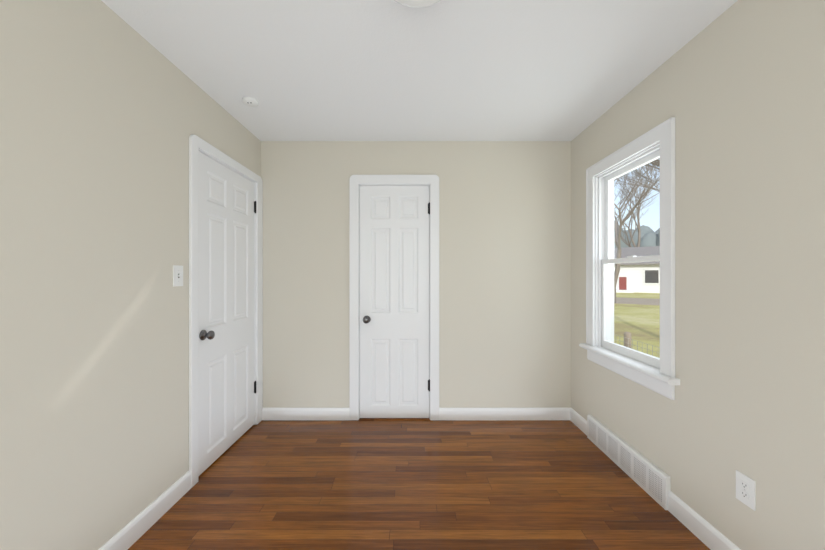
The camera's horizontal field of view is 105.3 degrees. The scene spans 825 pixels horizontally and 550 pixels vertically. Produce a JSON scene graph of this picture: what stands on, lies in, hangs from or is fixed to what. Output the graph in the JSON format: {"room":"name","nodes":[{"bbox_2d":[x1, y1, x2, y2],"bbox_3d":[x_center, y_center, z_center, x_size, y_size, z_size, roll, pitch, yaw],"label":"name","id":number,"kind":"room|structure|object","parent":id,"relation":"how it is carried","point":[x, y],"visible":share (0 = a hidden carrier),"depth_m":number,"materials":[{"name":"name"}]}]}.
{"room":"empty bedroom","nodes":[
{"label":"empty bedroom","id":0,"kind":"room"},
{"bbox_2d":[0,0,260,549],"bbox_3d":[-1.400,0.147,0.660,0.140,2.640,4.200,0,0,0],"label":"wall","id":1,"kind":"structure","parent":0,"point":[106,111],"depth_m":1.30,"materials":[{"name":"beige paint"}]},
{"bbox_2d":[98,471,190,549],"bbox_3d":[-1.323,1.214,0.285,0.015,0.105,3.170,0,0,0],"label":"baseboard","id":2,"kind":"structure","parent":1,"relation":"attached to","point":[138,526],"depth_m":1.57,"materials":[{"name":"white paint"}]},
{"bbox_2d":[173,265,182,286],"bbox_3d":[-1.321,0.005,1.784,0.017,0.118,0.072,0,0,0],"label":"light switch","id":3,"kind":"object","parent":1,"relation":"attached to","point":[177,275],"visible":1,"depth_m":1.77,"materials":[{"name":"white plastic"}]},
{"bbox_2d":[189,135,262,487],"bbox_3d":[-1.391,0.209,2.314,0.159,2.116,0.888,0,0,0],"label":"door frame","id":4,"kind":"structure","parent":1,"relation":"attached to","point":[197,144],"depth_m":1.92,"materials":[{"name":"white paint"}]},
{"bbox_2d":[199,151,255,475],"bbox_3d":[-1.317,0.240,2.305,0.102,2.030,0.732,0,0,0],"label":"door","id":5,"kind":"structure","parent":1,"relation":"in","point":[227,212],"depth_m":2.25,"materials":[{"name":"white paint"}]},
{"bbox_2d":[261,141,570,407],"bbox_3d":[0.030,0.147,2.830,3.000,2.640,0.140,0,0,0],"label":"wall","id":6,"kind":"structure","parent":0,"point":[504,274],"depth_m":2.76,"materials":[{"name":"beige paint"}]},
{"bbox_2d":[262,408,348,419],"bbox_3d":[-0.940,1.214,2.753,0.780,0.105,0.015,0,0,0],"label":"baseboard","id":7,"kind":"structure","parent":6,"relation":"attached to","point":[267,413],"depth_m":2.75,"materials":[{"name":"white paint"}]},
{"bbox_2d":[349,175,438,419],"bbox_3d":[-0.158,0.196,2.821,0.784,2.142,0.159,0,0,0],"label":"door frame","id":8,"kind":"structure","parent":6,"relation":"attached to","point":[356,182],"depth_m":2.74,"materials":[{"name":"white paint"}]},
{"bbox_2d":[360,186,429,417],"bbox_3d":[-0.151,0.235,2.747,0.623,2.040,0.102,0,0,0],"label":"closet door","id":9,"kind":"structure","parent":6,"relation":"in","point":[394,304],"depth_m":2.76,"materials":[{"name":"white paint"}]},
{"bbox_2d":[439,408,573,422],"bbox_3d":[0.812,1.214,2.753,1.156,0.105,0.015,0,0,0],"label":"baseboard","id":10,"kind":"structure","parent":6,"relation":"attached to","point":[444,413],"depth_m":2.75,"materials":[{"name":"white paint"}]},
{"bbox_2d":[128,418,709,549],"bbox_3d":[0.030,1.313,0.730,3.000,0.108,4.340,0,0,0],"label":"floor","id":11,"kind":"structure","parent":0,"point":[415,485],"depth_m":1.82,"materials":[{"name":"brown wood"}]},
{"bbox_2d":[101,0,737,140],"bbox_3d":[0.030,-1.223,0.730,3.000,0.100,4.340,0,0,0],"label":"ceiling","id":12,"kind":"structure","parent":0,"point":[441,70],"depth_m":1.71,"materials":[{"name":"white paint"}]},
{"bbox_2d":[242,97,258,106],"bbox_3d":[-1.090,-1.161,2.120,0.100,0.024,0.100,0,0,0],"label":"smoke detector","id":13,"kind":"object","parent":12,"relation":"attached to","point":[250,101],"visible":0.98,"depth_m":2.10,"materials":[{"name":"white plastic"}]},
{"bbox_2d":[394,0,440,7],"bbox_3d":[0.020,-1.119,1.158,0.336,0.109,0.336,0,0,0],"label":"flush ceiling light","id":14,"kind":"object","parent":12,"relation":"attached to","point":[417,3],"visible":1,"depth_m":1.25,"materials":[{"name":"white glass"}]},
{"bbox_2d":[571,0,824,549],"bbox_3d":[1.460,0.097,0.660,0.140,2.540,4.200,0,0,0],"label":"wall","id":15,"kind":"structure","parent":0,"point":[736,90],"depth_m":1.34,"materials":[{"name":"beige paint"}]},
{"bbox_2d":[587,414,670,509],"bbox_3d":[1.375,1.177,2.075,0.030,0.180,0.760,0,0,0],"label":"air vent","id":16,"kind":"object","parent":15,"relation":"in","point":[650,478],"visible":1,"depth_m":1.96,"materials":[{"name":"white metal"}]},
{"bbox_2d":[579,117,679,399],"bbox_3d":[1.427,-0.085,2.071,0.205,1.498,0.873,0,0,0],"label":"window frame","id":17,"kind":"structure","parent":15,"relation":"attached to","point":[663,380],"depth_m":1.94,"materials":[{"name":"white paint"}]},
{"bbox_2d":[601,150,659,368],"bbox_3d":[1.456,-0.100,2.071,0.060,1.281,0.627,0,0,0],"label":"window","id":18,"kind":"structure","parent":15,"relation":"in","point":[648,359],"depth_m":2.15,"materials":[{"name":"clear glass"}]},
{"bbox_2d":[668,491,740,549],"bbox_3d":[1.383,1.214,0.197,0.015,0.105,2.995,0,0,0],"label":"baseboard","id":19,"kind":"structure","parent":15,"relation":"attached to","point":[702,529],"depth_m":1.51,"materials":[{"name":"white paint"}]},
{"bbox_2d":[736,470,755,510],"bbox_3d":[1.386,0.895,1.312,0.008,0.120,0.074,0,0,0],"label":"electrical outlet","id":20,"kind":"object","parent":15,"relation":"attached to","point":[745,490],"visible":1,"depth_m":1.30,"materials":[{"name":"white plastic"}]},
{"label":"outside","id":21,"kind":"structure","parent":0,"visible":0},
{"bbox_2d":[614,293,659,357],"bbox_3d":[45.765,1.967,35.000,88.470,0.300,150.000,0,0,0],"label":"ground","id":22,"kind":"structure","parent":21,"point":[653,338],"depth_m":11.80,"materials":[{"name":"green plant"}]},
{"bbox_2d":[614,175,654,246],"bbox_3d":[28.143,-5.883,40.833,10.055,15.576,7.559,0,0,0],"label":"tree","id":23,"kind":"object","parent":22,"relation":"on","point":[637,213],"depth_m":40.31,"materials":[{"name":"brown plant"}]},
{"bbox_2d":[614,332,659,355],"bbox_3d":[3.447,1.377,7.350,0.115,0.920,13.905,0,0,0],"label":"fence","id":24,"kind":"object","parent":22,"relation":"on","point":[628,344],"depth_m":5.00,"materials":[{"name":"brown wood"}]},
{"bbox_2d":[614,222,659,247],"bbox_3d":[37.956,-3.875,53.683,24.116,11.485,26.184,0,0,0],"label":"treeline","id":25,"kind":"object","parent":22,"relation":"on","point":[648,239],"depth_m":49.02,"materials":[{"name":"grey plant"}]},
{"bbox_2d":[614,246,659,292],"bbox_3d":[25.348,-0.683,35.536,14.800,5.000,9.700,0,0,35],"label":"house","id":26,"kind":"structure","parent":22,"relation":"on","point":[640,250],"depth_m":32.64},
{"bbox_2d":[614,158,659,302],"bbox_3d":[13.380,-3.497,19.985,7.414,10.739,9.420,0,0,0],"label":"tree","id":27,"kind":"object","parent":22,"relation":"on","point":[617,269],"depth_m":19.87,"materials":[{"name":"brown plant"}]},
{"bbox_2d":[615,297,659,304],"bbox_3d":[15.679,1.807,21.981,80.000,0.020,6.400,0,0,36],"label":"street","id":28,"kind":"structure","parent":22,"relation":"on","point":[644,302],"depth_m":21.35,"materials":[{"name":"beige asphalt"}]},
{"bbox_2d":[616,160,659,191],"bbox_3d":[6.988,-2.050,8.862,4.438,7.854,4.223,0,0,0],"label":"tree","id":29,"kind":"object","parent":22,"relation":"on","point":[655,167],"depth_m":9.03,"materials":[{"name":"grey plant"}]}
]}

